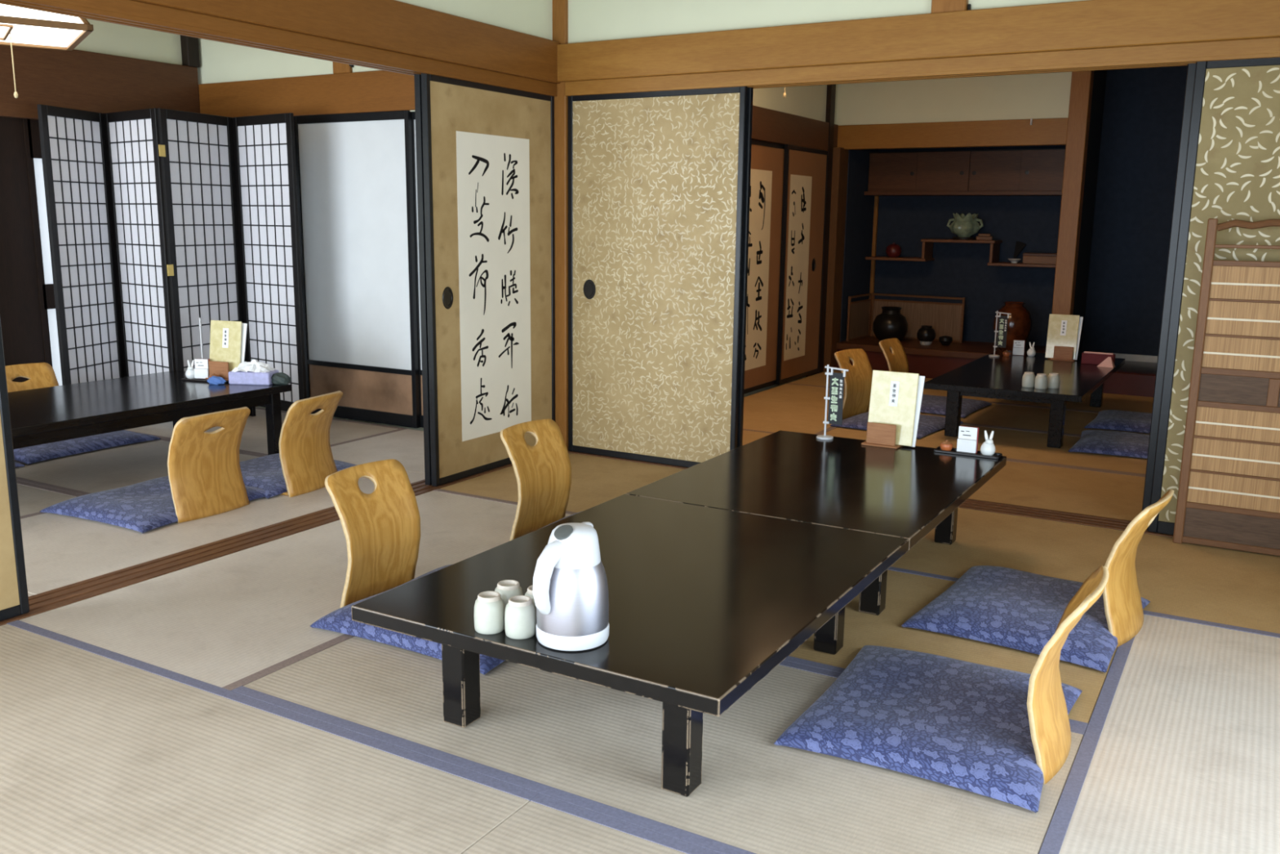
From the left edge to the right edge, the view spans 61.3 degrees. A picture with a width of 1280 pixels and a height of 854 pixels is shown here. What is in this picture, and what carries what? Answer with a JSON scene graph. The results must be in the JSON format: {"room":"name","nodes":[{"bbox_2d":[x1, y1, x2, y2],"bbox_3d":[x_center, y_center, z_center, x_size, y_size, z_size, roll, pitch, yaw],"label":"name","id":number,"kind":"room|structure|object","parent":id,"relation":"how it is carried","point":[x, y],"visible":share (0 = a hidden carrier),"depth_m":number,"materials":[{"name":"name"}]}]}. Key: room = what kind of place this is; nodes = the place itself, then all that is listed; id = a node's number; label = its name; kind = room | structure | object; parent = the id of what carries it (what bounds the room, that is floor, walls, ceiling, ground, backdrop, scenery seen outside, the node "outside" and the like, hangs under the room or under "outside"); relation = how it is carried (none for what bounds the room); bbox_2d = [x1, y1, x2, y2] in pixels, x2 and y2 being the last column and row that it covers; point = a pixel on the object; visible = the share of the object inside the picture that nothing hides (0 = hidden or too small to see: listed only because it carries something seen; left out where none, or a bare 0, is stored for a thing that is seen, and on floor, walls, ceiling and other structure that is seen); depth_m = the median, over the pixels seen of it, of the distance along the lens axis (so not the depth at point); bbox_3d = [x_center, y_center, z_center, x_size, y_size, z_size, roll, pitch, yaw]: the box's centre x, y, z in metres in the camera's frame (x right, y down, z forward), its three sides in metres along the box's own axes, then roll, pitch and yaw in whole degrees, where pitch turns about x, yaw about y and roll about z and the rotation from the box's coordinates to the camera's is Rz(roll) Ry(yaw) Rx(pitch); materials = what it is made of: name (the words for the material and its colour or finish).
{"room":"japanese tatami restaurant","nodes":[
{"label":"japanese tatami restaurant","id":0,"kind":"room"},
{"bbox_2d":[74,18,182,65],"bbox_3d":[-3.680,-2.132,4.940,0.080,0.510,3.880,7,13,29],"label":"wall","id":1,"kind":"structure","parent":0,"point":[109,38],"depth_m":6.20,"materials":[{"name":"white paint"}]},
{"bbox_2d":[0,116,45,382],"bbox_3d":[-3.965,-0.599,4.711,0.055,1.660,2.720,7,13,29],"label":"door","id":2,"kind":"structure","parent":1,"relation":"in","point":[20,317],"depth_m":5.75,"materials":[{"name":"brown wood"}]},
{"bbox_2d":[0,44,199,119],"bbox_3d":[-3.675,-1.687,4.973,0.110,0.385,3.800,7,13,29],"label":"trim","id":3,"kind":"structure","parent":1,"relation":"attached to","point":[75,79],"depth_m":5.94,"materials":[{"name":"wood"}]},
{"bbox_2d":[180,35,199,67],"bbox_3d":[-2.704,-2.417,6.464,0.070,0.505,0.082,7,13,29],"label":"trim","id":4,"kind":"structure","parent":1,"relation":"attached to","point":[189,45],"depth_m":6.47,"materials":[{"name":"brown wood"}]},
{"bbox_2d":[197,38,415,111],"bbox_3d":[-1.557,-2.141,5.936,2.610,0.820,0.050,7,13,29],"label":"wall","id":5,"kind":"structure","parent":0,"point":[220,62],"depth_m":6.34,"materials":[{"name":"white paint"}]},
{"bbox_2d":[22,118,62,385],"bbox_3d":[-3.012,-0.899,6.327,0.050,1.660,1.080,7,13,29],"label":"window","id":6,"kind":"structure","parent":5,"relation":"in","point":[31,126],"depth_m":5.87,"materials":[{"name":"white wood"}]},
{"bbox_2d":[198,70,414,117],"bbox_3d":[-1.580,-1.841,5.959,2.610,0.213,0.030,7,13,29],"label":"trim","id":7,"kind":"structure","parent":5,"relation":"attached to","point":[379,91],"depth_m":6.09,"materials":[{"name":"brown wood"}]},
{"bbox_2d":[293,110,419,428],"bbox_3d":[-1.623,-0.892,6.175,0.873,1.735,0.030,7,13,29],"label":"door","id":8,"kind":"structure","parent":5,"relation":"in","point":[354,171],"depth_m":6.15,"materials":[{"name":"black paint"}]},
{"bbox_2d":[411,111,423,427],"bbox_3d":[-0.861,-0.807,5.782,0.905,1.735,0.030,7,13,29],"label":"door","id":9,"kind":"structure","parent":5,"relation":"in","point":[413,113],"depth_m":5.98,"materials":[{"name":"black paint"}]},
{"bbox_2d":[395,0,805,397],"bbox_3d":[-0.253,-1.177,5.721,0.078,2.600,8.450,7,13,29],"label":"wall","id":10,"kind":"structure","parent":0,"point":[531,17],"depth_m":4.89,"materials":[{"name":"white paint"}]},
{"bbox_2d":[0,319,29,621],"bbox_3d":[-2.064,-0.235,2.664,0.030,1.758,0.955,7,13,29],"label":"door","id":11,"kind":"structure","parent":10,"relation":"in","point":[14,597],"depth_m":3.15,"materials":[{"name":"black paint"}]},
{"bbox_2d":[0,462,512,626],"bbox_3d":[-1.444,0.439,3.993,0.158,0.053,3.805,7,13,29],"label":"trim","id":12,"kind":"structure","parent":10,"relation":"attached to","point":[73,593],"depth_m":3.74,"materials":[{"name":"wood"}]},
{"bbox_2d":[0,0,556,96],"bbox_3d":[-1.402,-1.335,3.639,0.105,0.059,3.805,7,13,29],"label":"trim","id":13,"kind":"structure","parent":10,"relation":"attached to","point":[131,13],"depth_m":3.74,"materials":[{"name":"brown wood"}]},
{"bbox_2d":[133,0,560,84],"bbox_3d":[-1.358,-1.452,3.591,0.048,0.190,3.805,7,13,29],"label":"wooden beam","id":14,"kind":"structure","parent":10,"relation":"attached to","point":[392,25],"depth_m":4.25,"materials":[{"name":"brown wood"}]},
{"bbox_2d":[413,73,431,484],"bbox_3d":[-0.706,-0.677,5.039,0.030,1.758,0.922,7,13,29],"label":"door","id":15,"kind":"structure","parent":10,"relation":"in","point":[417,77],"depth_m":4.64,"materials":[{"name":"black paint"}]},
{"bbox_2d":[421,73,555,486],"bbox_3d":[-0.671,-0.673,5.020,0.030,1.758,0.929,7,13,29],"label":"door","id":16,"kind":"structure","parent":10,"relation":"in","point":[488,150],"depth_m":4.94,"materials":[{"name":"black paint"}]},
{"bbox_2d":[552,0,568,450],"bbox_3d":[-0.394,-1.117,5.401,0.142,2.600,0.135,7,13,29],"label":"trim","id":17,"kind":"structure","parent":10,"relation":"attached to","point":[560,7],"depth_m":5.35,"materials":[{"name":"brown wood"}]},
{"bbox_2d":[743,139,784,394],"bbox_3d":[0.798,-1.086,7.414,0.030,1.696,0.855,7,13,29],"label":"door","id":18,"kind":"structure","parent":10,"relation":"in","point":[766,176],"depth_m":7.49,"materials":[{"name":"black paint"}]},
{"bbox_2d":[775,144,828,384],"bbox_3d":[1.214,-1.205,8.055,0.030,1.696,0.800,7,13,29],"label":"door","id":19,"kind":"structure","parent":10,"relation":"in","point":[805,180],"depth_m":8.00,"materials":[{"name":"black paint"}]},
{"bbox_2d":[823,146,848,371],"bbox_3d":[1.503,-1.292,8.573,0.165,1.785,0.200,7,13,29],"label":"trim","id":20,"kind":"structure","parent":10,"relation":"attached to","point":[840,155],"depth_m":8.49,"materials":[{"name":"wood"}]},
{"bbox_2d":[567,450,1173,537],"bbox_3d":[1.261,0.334,4.705,3.708,0.053,0.157,7,13,29],"label":"trim","id":21,"kind":"structure","parent":10,"relation":"attached to","point":[971,504],"depth_m":4.47,"materials":[{"name":"wood"}]},
{"bbox_2d":[0,370,1279,853],"bbox_3d":[-0.071,0.280,5.090,6.800,0.121,10.000,7,13,29],"label":"floor","id":22,"kind":"structure","parent":0,"point":[198,708],"depth_m":2.65,"materials":[{"name":"wicker"}]},
{"bbox_2d":[13,430,160,464],"bbox_3d":[-2.973,0.062,5.554,0.600,0.060,0.720,7,13,29],"label":"floor cushion","id":23,"kind":"object","parent":22,"relation":"on","point":[33,454],"visible":0.46,"depth_m":5.38,"materials":[{"name":"fabric"}]},
{"bbox_2d":[4,362,58,392],"bbox_3d":[-2.993,-0.088,5.397,0.391,0.422,0.346,7,13,29],"label":"chair","id":24,"kind":"object","parent":23,"relation":"on","point":[40,375],"visible":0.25,"depth_m":5.49,"materials":[{"name":"brown wood"}]},
{"bbox_2d":[8,370,291,455],"bbox_3d":[-2.578,0.069,4.774,0.870,0.357,1.910,7,13,29],"label":"table","id":25,"kind":"object","parent":22,"relation":"on","point":[42,415],"visible":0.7,"depth_m":4.86,"materials":[{"name":"black paint"}]},
{"bbox_2d":[181,377,228,383],"bbox_3d":[-2.147,-0.244,5.455,0.268,0.010,0.178,4,11,18],"label":"serving tray","id":26,"kind":"object","parent":25,"relation":"on","point":[185,378],"visible":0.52,"depth_m":5.39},
{"bbox_2d":[194,358,209,378],"bbox_3d":[-2.204,-0.292,5.439,0.073,0.100,0.026,2,11,5],"label":"card holder","id":27,"kind":"object","parent":26,"relation":"on","point":[201,370],"visible":0.94,"depth_m":5.43,"materials":[{"name":"paper"}]},
{"bbox_2d":[205,360,229,380],"bbox_3d":[-2.102,-0.287,5.441,0.145,0.092,0.085,4,11,18],"label":"menu stand","id":28,"kind":"object","parent":26,"relation":"on","point":[220,369],"visible":0.44,"depth_m":5.41,"materials":[{"name":"brown wood"}]},
{"bbox_2d":[209,320,247,371],"bbox_3d":[-2.072,-0.390,5.436,0.204,0.286,0.063,4,11,18],"label":"menu","id":29,"kind":"object","parent":28,"relation":"on","point":[227,338],"visible":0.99,"depth_m":5.42,"materials":[{"name":"beige paper"}]},
{"bbox_2d":[228,359,278,385],"bbox_3d":[-1.911,-0.276,5.345,0.210,0.119,0.116,2,11,6],"label":"tissue box","id":30,"kind":"object","parent":25,"relation":"on","point":[255,372],"visible":1,"depth_m":5.30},
{"bbox_2d":[271,372,291,384],"bbox_3d":[-1.774,-0.240,5.332,0.114,0.058,0.070,3,11,10],"label":"pouch","id":31,"kind":"object","parent":25,"relation":"on","point":[279,378],"visible":1,"depth_m":5.31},
{"bbox_2d":[39,475,265,533],"bbox_3d":[-1.973,0.290,4.452,0.600,0.054,0.660,6,12,27],"label":"floor cushion","id":32,"kind":"object","parent":22,"relation":"on","point":[142,507],"visible":0.71,"depth_m":4.26,"materials":[{"name":"fabric"}]},
{"bbox_2d":[36,104,306,416],"bbox_3d":[-2.521,-0.858,6.000,1.244,1.715,0.486,-2,11,-14],"label":"folding screen","id":33,"kind":"object","parent":22,"relation":"on","point":[160,221],"visible":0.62,"depth_m":5.95,"materials":[{"name":"paper"}]},
{"bbox_2d":[167,406,250,523],"bbox_3d":[-1.812,0.127,4.355,0.391,0.422,0.346,7,13,29],"label":"chair","id":34,"kind":"object","parent":22,"relation":"on","point":[206,479],"visible":0.99,"depth_m":4.27,"materials":[{"name":"brown wood"}]},
{"bbox_2d":[239,453,357,498],"bbox_3d":[-1.654,0.198,4.952,0.600,0.053,0.600,8,13,32],"label":"floor cushion","id":35,"kind":"object","parent":22,"relation":"on","point":[264,473],"visible":0.25,"depth_m":4.81,"materials":[{"name":"fabric"}]},
{"bbox_2d":[278,391,342,497],"bbox_3d":[-1.542,0.054,4.749,0.391,0.422,0.346,5,12,21],"label":"chair","id":36,"kind":"object","parent":22,"relation":"on","point":[305,454],"visible":0.94,"depth_m":4.67,"materials":[{"name":"brown wood"}]},
{"bbox_2d":[324,458,420,607],"bbox_3d":[-0.715,0.344,3.301,0.391,0.422,0.326,7,13,29],"label":"chair","id":37,"kind":"object","parent":22,"relation":"on","point":[381,527],"visible":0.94,"depth_m":3.36,"materials":[{"name":"brown wood"}]},
{"bbox_2d":[310,564,504,675],"bbox_3d":[-0.520,0.530,3.244,0.640,0.073,0.640,7,13,29],"label":"floor cushion","id":38,"kind":"object","parent":22,"relation":"on","point":[340,620],"visible":0.15,"depth_m":3.03,"materials":[{"name":"fabric"}]},
{"bbox_2d":[500,418,571,541],"bbox_3d":[-0.284,0.210,4.019,0.391,0.422,0.326,8,13,32],"label":"chair","id":39,"kind":"object","parent":22,"relation":"on","point":[542,470],"visible":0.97,"depth_m":4.09,"materials":[{"name":"brown wood"}]},
{"bbox_2d":[351,493,909,796],"bbox_3d":[0.047,0.511,2.768,0.930,0.310,1.208,7,13,29],"label":"table","id":40,"kind":"object","parent":22,"relation":"on","point":[705,602],"visible":0.95,"depth_m":2.53,"materials":[{"name":"black paint"}]},
{"bbox_2d":[474,591,504,634],"bbox_3d":[-0.323,0.396,2.316,0.066,0.078,0.066,7,13,29],"label":"tea cup","id":41,"kind":"object","parent":40,"relation":"on","point":[489,606],"visible":0.99,"depth_m":2.29,"materials":[{"name":"ceramic"}]},
{"bbox_2d":[494,579,523,611],"bbox_3d":[-0.291,0.383,2.390,0.066,0.078,0.066,-6,13,-32],"label":"tea cup","id":42,"kind":"object","parent":40,"relation":"on","point":[507,588],"visible":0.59,"depth_m":2.36,"materials":[{"name":"ceramic"}]},
{"bbox_2d":[504,595,536,639],"bbox_3d":[-0.254,0.402,2.292,0.066,0.078,0.066,0,11,-4],"label":"tea cup","id":43,"kind":"object","parent":40,"relation":"on","point":[520,619],"visible":1,"depth_m":2.27,"materials":[{"name":"ceramic"}]},
{"bbox_2d":[532,521,608,650],"bbox_3d":[-0.141,0.324,2.248,0.155,0.250,0.166,0,11,-1],"label":"jug","id":44,"kind":"object","parent":40,"relation":"on","point":[570,588],"visible":1,"depth_m":2.20,"materials":[{"name":"white plastic"}]},
{"bbox_2d":[626,430,1006,615],"bbox_3d":[0.672,0.315,3.825,0.930,0.310,1.271,7,13,29],"label":"table","id":45,"kind":"object","parent":22,"relation":"on","point":[904,491],"visible":0.88,"depth_m":3.64,"materials":[{"name":"black paint"}]},
{"bbox_2d":[816,364,848,439],"bbox_3d":[0.778,-0.100,4.365,0.121,0.302,0.069,7,13,29],"label":"banner stand","id":46,"kind":"object","parent":45,"relation":"on","point":[835,397],"visible":1,"depth_m":4.36,"materials":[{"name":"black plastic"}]},
{"bbox_2d":[861,422,902,448],"bbox_3d":[0.961,0.027,4.275,0.145,0.092,0.085,7,13,29],"label":"menu stand","id":47,"kind":"object","parent":45,"relation":"on","point":[878,434],"visible":0.94,"depth_m":4.24,"materials":[{"name":"brown wood"}]},
{"bbox_2d":[866,369,924,447],"bbox_3d":[1.007,-0.074,4.261,0.204,0.286,0.063,7,13,29],"label":"menu","id":48,"kind":"object","parent":47,"relation":"on","point":[895,397],"visible":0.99,"depth_m":4.24,"materials":[{"name":"beige paper"}]},
{"bbox_2d":[933,446,1002,458],"bbox_3d":[1.256,0.098,4.140,0.243,0.010,0.078,7,13,29],"label":"serving tray","id":49,"kind":"object","parent":45,"relation":"on","point":[996,455],"visible":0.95,"depth_m":4.12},
{"bbox_2d":[956,425,978,453],"bbox_3d":[1.253,0.049,4.130,0.073,0.100,0.026,7,13,29],"label":"card holder","id":50,"kind":"object","parent":49,"relation":"on","point":[968,436],"visible":1,"depth_m":4.12,"materials":[{"name":"paper"}]},
{"bbox_2d":[980,430,995,455],"bbox_3d":[1.321,0.060,4.097,0.056,0.093,0.056,-6,13,-31],"label":"rabbit figurine","id":51,"kind":"object","parent":49,"relation":"on","point":[988,447],"visible":1,"depth_m":4.08,"materials":[{"name":"white ceramic"}]},
{"bbox_2d":[834,348,872,419],"bbox_3d":[1.381,-0.235,6.431,0.391,0.422,0.332,10,15,41],"label":"chair","id":52,"kind":"object","parent":22,"relation":"on","point":[858,380],"visible":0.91,"depth_m":6.52,"materials":[{"name":"brown wood"}]},
{"bbox_2d":[879,337,908,373],"bbox_3d":[1.772,-0.350,7.049,0.391,0.422,0.332,8,13,33],"label":"chair","id":53,"kind":"object","parent":22,"relation":"on","point":[896,359],"visible":0.54,"depth_m":7.13,"materials":[{"name":"brown wood"}]},
{"bbox_2d":[830,411,963,438],"bbox_3d":[1.519,-0.039,6.373,0.560,0.054,0.620,9,14,37],"label":"floor cushion","id":54,"kind":"object","parent":22,"relation":"on","point":[927,424],"visible":0.38,"depth_m":6.25,"materials":[{"name":"fabric"}]},
{"bbox_2d":[773,644,1082,813],"bbox_3d":[0.718,0.671,2.608,0.575,0.068,0.665,7,12,28],"label":"floor cushion","id":55,"kind":"object","parent":22,"relation":"on","point":[958,723],"visible":0.89,"depth_m":2.48,"materials":[{"name":"fabric"}]},
{"bbox_2d":[920,394,991,417],"bbox_3d":[1.918,-0.158,7.009,0.560,0.055,0.600,8,13,32],"label":"floor cushion","id":56,"kind":"object","parent":22,"relation":"on","point":[934,404],"visible":0.44,"depth_m":6.86,"materials":[{"name":"fabric"}]},
{"bbox_2d":[923,350,1125,448],"bbox_3d":[2.384,-0.196,6.580,0.820,0.310,1.850,7,13,29],"label":"table","id":57,"kind":"object","parent":22,"relation":"on","point":[1000,377],"visible":0.91,"depth_m":6.05,"materials":[{"name":"black paint"}]},
{"bbox_2d":[988,311,1010,356],"bbox_3d":[2.373,-0.614,7.126,0.121,0.302,0.069,7,13,29],"label":"banner stand","id":58,"kind":"object","parent":57,"relation":"on","point":[1002,331],"visible":1,"depth_m":7.12,"materials":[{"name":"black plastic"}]},
{"bbox_2d":[1034,373,1048,389],"bbox_3d":[2.153,-0.246,5.795,0.066,0.078,0.066,-4,12,-21],"label":"tea cup","id":59,"kind":"object","parent":57,"relation":"on","point":[1041,379],"visible":1,"depth_m":5.77,"materials":[{"name":"ceramic"}]},
{"bbox_2d":[1049,346,1075,361],"bbox_3d":[2.746,-0.479,7.008,0.145,0.092,0.085,6,12,28],"label":"menu stand","id":60,"kind":"object","parent":57,"relation":"on","point":[1060,353],"visible":1,"depth_m":6.98,"materials":[{"name":"brown wood"}]},
{"bbox_2d":[1044,314,1083,359],"bbox_3d":[2.754,-0.585,7.016,0.204,0.286,0.063,6,12,27],"label":"folder","id":61,"kind":"object","parent":60,"relation":"on","point":[1064,330],"visible":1,"depth_m":7.00,"materials":[{"name":"beige paper"}]},
{"bbox_2d":[1080,351,1115,364],"bbox_3d":[2.895,-0.435,6.827,0.190,0.076,0.070,7,13,29],"label":"box","id":62,"kind":"object","parent":57,"relation":"on","point":[1087,357],"visible":0.93,"depth_m":6.81,"materials":[{"name":"red paint"}]},
{"bbox_2d":[901,565,1150,672],"bbox_3d":[1.195,0.544,3.303,0.570,0.064,0.665,8,13,33],"label":"floor cushion","id":63,"kind":"object","parent":22,"relation":"on","point":[1001,606],"visible":0.77,"depth_m":3.17,"materials":[{"name":"fabric"}]},
{"bbox_2d":[1026,565,1108,784],"bbox_3d":[0.838,0.522,2.473,0.391,0.422,0.326,7,13,29],"label":"chair","id":64,"kind":"object","parent":22,"relation":"on","point":[1047,713],"visible":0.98,"depth_m":2.35,"materials":[{"name":"brown wood"}]},
{"bbox_2d":[1068,429,1149,457],"bbox_3d":[2.682,0.089,5.780,0.660,0.054,0.600,6,12,27],"label":"floor cushion","id":65,"kind":"object","parent":22,"relation":"on","point":[1091,441],"visible":0.56,"depth_m":5.68,"materials":[{"name":"fabric"}]},
{"bbox_2d":[1084,409,1151,433],"bbox_3d":[3.041,-0.031,6.428,0.660,0.053,0.600,7,13,29],"label":"floor cushion","id":66,"kind":"object","parent":22,"relation":"on","point":[1115,420],"visible":0.48,"depth_m":6.33,"materials":[{"name":"fabric"}]},
{"bbox_2d":[1102,488,1173,647],"bbox_3d":[1.345,0.383,3.225,0.391,0.422,0.326,9,14,37],"label":"chair","id":67,"kind":"object","parent":22,"relation":"on","point":[1123,609],"visible":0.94,"depth_m":3.09,"materials":[{"name":"brown wood"}]},
{"bbox_2d":[1173,217,1279,555],"bbox_3d":[2.387,-0.112,3.782,0.828,1.205,0.032,7,13,29],"label":"screen","id":68,"kind":"object","parent":22,"relation":"on","point":[1228,497],"visible":1,"depth_m":3.92,"materials":[{"name":"brown wood"}]},
{"bbox_2d":[752,84,837,124],"bbox_3d":[0.578,-2.373,6.808,0.075,0.645,3.630,7,13,29],"label":"wall","id":69,"kind":"structure","parent":0,"point":[806,101],"depth_m":7.70,"materials":[{"name":"white paint"}]},
{"bbox_2d":[751,105,838,151],"bbox_3d":[0.596,-1.956,6.877,0.085,0.210,3.585,7,13,29],"label":"trim","id":70,"kind":"structure","parent":69,"relation":"attached to","point":[768,125],"depth_m":7.56,"materials":[{"name":"wood"}]},
{"bbox_2d":[805,84,835,377],"bbox_3d":[1.408,-1.671,8.382,0.110,2.600,0.100,7,13,29],"label":"trim","id":71,"kind":"structure","parent":69,"relation":"attached to","point":[831,89],"depth_m":8.35,"materials":[{"name":"brown wood"}]},
{"bbox_2d":[568,0,1085,43],"bbox_3d":[1.294,-1.818,4.252,3.758,0.750,0.050,7,13,29],"label":"wall","id":72,"kind":"structure","parent":0,"point":[588,20],"depth_m":4.79,"materials":[{"name":"white paint"}]},
{"bbox_2d":[568,86,747,467],"bbox_3d":[0.054,-0.694,5.170,0.940,1.758,0.030,7,13,29],"label":"door","id":73,"kind":"structure","parent":72,"relation":"in","point":[656,180],"depth_m":5.14,"materials":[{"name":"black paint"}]},
{"bbox_2d":[737,87,753,447],"bbox_3d":[0.080,-0.699,5.201,0.945,1.758,0.030,7,13,29],"label":"door","id":74,"kind":"structure","parent":72,"relation":"in","point":[750,90],"depth_m":4.95,"materials":[{"name":"black paint"}]},
{"bbox_2d":[557,0,1279,82],"bbox_3d":[1.246,-1.548,4.269,3.800,0.170,0.054,7,13,29],"label":"wooden beam","id":75,"kind":"structure","parent":72,"relation":"attached to","point":[1087,24],"depth_m":4.28,"materials":[{"name":"brown wood"}]},
{"bbox_2d":[564,36,1279,96],"bbox_3d":[1.289,-1.439,4.325,3.758,0.065,0.110,7,13,29],"label":"trim","id":76,"kind":"structure","parent":72,"relation":"attached to","point":[1176,54],"depth_m":4.29,"materials":[{"name":"brown wood"}]},
{"bbox_2d":[930,0,968,13],"bbox_3d":[1.232,-1.911,4.233,0.137,0.560,0.055,7,13,29],"label":"trim","id":77,"kind":"structure","parent":72,"relation":"attached to","point":[937,6],"depth_m":4.26,"materials":[{"name":"brown wood"}]},
{"bbox_2d":[1142,63,1195,528],"bbox_3d":[2.399,-0.417,3.883,0.940,1.758,0.030,7,13,29],"label":"door","id":78,"kind":"structure","parent":72,"relation":"in","point":[1191,69],"depth_m":4.08,"materials":[{"name":"black paint"}]},
{"bbox_2d":[1147,57,1279,534],"bbox_3d":[2.405,-0.408,3.834,0.940,1.758,0.030,7,13,29],"label":"door","id":79,"kind":"structure","parent":72,"relation":"in","point":[1232,172],"depth_m":3.91,"materials":[{"name":"black paint"}]},
{"bbox_2d":[840,149,878,342],"bbox_3d":[1.762,-1.760,8.863,0.110,2.600,0.700,7,13,29],"label":"wall","id":80,"kind":"structure","parent":0,"point":[860,209],"depth_m":8.79,"materials":[{"name":"blue paint"}]},
{"bbox_2d":[836,349,976,378],"bbox_3d":[2.299,-0.439,8.335,1.625,0.220,0.035,7,13,29],"label":"trim","id":81,"kind":"structure","parent":80,"relation":"attached to","point":[928,366],"depth_m":8.36,"materials":[{"name":"paint"}]},
{"bbox_2d":[835,71,1071,125],"bbox_3d":[2.256,-2.575,7.972,1.790,0.650,0.060,7,13,29],"label":"wall","id":82,"kind":"structure","parent":0,"point":[1033,95],"depth_m":7.93,"materials":[{"name":"white paint"}]},
{"bbox_2d":[837,117,1068,150],"bbox_3d":[2.280,-2.162,7.999,1.710,0.180,0.080,7,13,29],"label":"trim","id":83,"kind":"structure","parent":82,"relation":"attached to","point":[1042,131],"depth_m":7.94,"materials":[{"name":"brown wood"}]},
{"bbox_2d":[1051,70,1093,315],"bbox_3d":[3.050,-1.510,7.648,0.125,2.600,0.130,7,13,29],"label":"trim","id":84,"kind":"structure","parent":82,"relation":"attached to","point":[1082,82],"depth_m":7.57,"materials":[{"name":"brown wood"}]},
{"bbox_2d":[874,65,1187,355],"bbox_3d":[3.496,-1.632,8.309,3.800,2.600,0.060,7,13,29],"label":"wall","id":85,"kind":"structure","parent":0,"point":[1144,107],"depth_m":8.35,"materials":[{"name":"blue paint"}]},
{"bbox_2d":[869,195,879,334],"bbox_3d":[1.985,-1.373,9.197,0.030,1.180,0.030,7,13,29],"label":"trim","id":86,"kind":"structure","parent":85,"relation":"attached to","point":[876,197],"depth_m":9.15,"materials":[{"name":"brown wood"}]},
{"bbox_2d":[836,334,1046,359],"bbox_3d":[2.475,-0.627,8.605,1.625,0.050,0.780,7,13,29],"label":"trim","id":87,"kind":"structure","parent":85,"relation":"attached to","point":[966,349],"depth_m":8.48,"materials":[{"name":"wood"}]},
{"bbox_2d":[872,306,908,341],"bbox_3d":[2.047,-0.841,8.829,0.280,0.275,0.280,7,13,29],"label":"jar","id":88,"kind":"object","parent":87,"relation":"on","point":[891,323],"visible":0.93,"depth_m":8.73,"materials":[{"name":"black ceramic"}]},
{"bbox_2d":[846,293,965,342],"bbox_3d":[2.162,-0.873,8.764,0.814,0.365,0.534,7,13,29],"label":"screen","id":89,"kind":"object","parent":87,"relation":"on","point":[945,318],"visible":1,"depth_m":8.90,"materials":[{"name":"brown wood"}]},
{"bbox_2d":[916,324,935,345],"bbox_3d":[2.277,-0.730,8.597,0.144,0.150,0.144,7,13,29],"label":"pot","id":90,"kind":"object","parent":87,"relation":"on","point":[926,335],"visible":1,"depth_m":8.55,"materials":[{"name":"ceramic"}]},
{"bbox_2d":[993,301,1031,351],"bbox_3d":[2.845,-0.768,8.254,0.276,0.368,0.276,7,13,29],"label":"vase","id":91,"kind":"object","parent":87,"relation":"on","point":[1020,320],"visible":0.8,"depth_m":8.15,"materials":[{"name":"brown ceramic"}]},
{"bbox_2d":[865,239,1055,267],"bbox_3d":[2.627,-1.402,8.662,1.600,0.194,0.275,7,13,29],"label":"shelf","id":92,"kind":"object","parent":85,"relation":"attached to","point":[927,244],"visible":0.88,"depth_m":8.60,"materials":[{"name":"wood"}]},
{"bbox_2d":[952,236,975,239],"bbox_3d":[2.589,-1.506,8.633,0.180,0.021,0.180,7,13,29],"label":"stand","id":93,"kind":"object","parent":92,"relation":"on","point":[953,237],"visible":1,"depth_m":8.57,"materials":[{"name":"brown wood"}]},
{"bbox_2d":[946,213,983,236],"bbox_3d":[2.590,-1.609,8.613,0.243,0.187,0.234,-3,12,-20],"label":"vase","id":94,"kind":"object","parent":93,"relation":"on","point":[962,225],"visible":0.99,"depth_m":8.54,"materials":[{"name":"ceramic"}]},
{"bbox_2d":[1022,252,1057,264],"bbox_3d":[3.105,-1.302,8.354,0.266,0.082,0.106,7,13,29],"label":"box","id":95,"kind":"object","parent":92,"relation":"on","point":[1028,258],"visible":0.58,"depth_m":8.31,"materials":[{"name":"brown wood"}]},
{"bbox_2d":[864,148,1065,195],"bbox_3d":[2.614,-2.007,8.549,1.620,0.345,0.300,7,13,29],"label":"upper cabinet","id":96,"kind":"object","parent":85,"relation":"attached to","point":[1033,171],"visible":0.94,"depth_m":8.46,"materials":[{"name":"brown wood"}]},
{"bbox_2d":[1111,352,1157,362],"bbox_3d":[3.827,-0.526,8.274,0.400,0.050,0.015,7,13,29],"label":"trim","id":97,"kind":"structure","parent":85,"relation":"attached to","point":[1135,357],"depth_m":8.28,"materials":[{"name":"wood"}]},
{"bbox_2d":[1117,360,1156,373],"bbox_3d":[4.053,-0.299,7.768,1.745,0.200,0.720,7,13,29],"label":"trim","id":98,"kind":"structure","parent":85,"relation":"attached to","point":[1129,366],"depth_m":7.95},
{"bbox_2d":[1072,70,1106,355],"bbox_3d":[3.268,-1.575,8.001,0.080,2.600,0.710,7,13,29],"label":"wall","id":99,"kind":"structure","parent":0,"point":[1100,76],"depth_m":7.99,"materials":[{"name":"blue paint"}]},
{"bbox_2d":[1103,370,1155,397],"bbox_3d":[3.847,-0.236,7.419,1.745,0.205,0.100,7,13,29],"label":"trim","id":100,"kind":"structure","parent":99,"relation":"attached to","point":[1125,383],"depth_m":7.59,"materials":[{"name":"paint"}]},
{"bbox_3d":[-0.065,-2.298,4.548,6.800,0.050,10.100,7,13,29],"label":"ceiling","id":101,"kind":"structure","parent":0,"visible":0},
{"bbox_2d":[0,4,93,97],"bbox_3d":[-2.841,-1.888,4.692,0.726,0.875,0.726,-7,13,-33],"label":"ceiling lamp","id":102,"kind":"object","parent":101,"relation":"hanging from","point":[23,27],"visible":0.88,"depth_m":4.67,"materials":[{"name":"white paper"}]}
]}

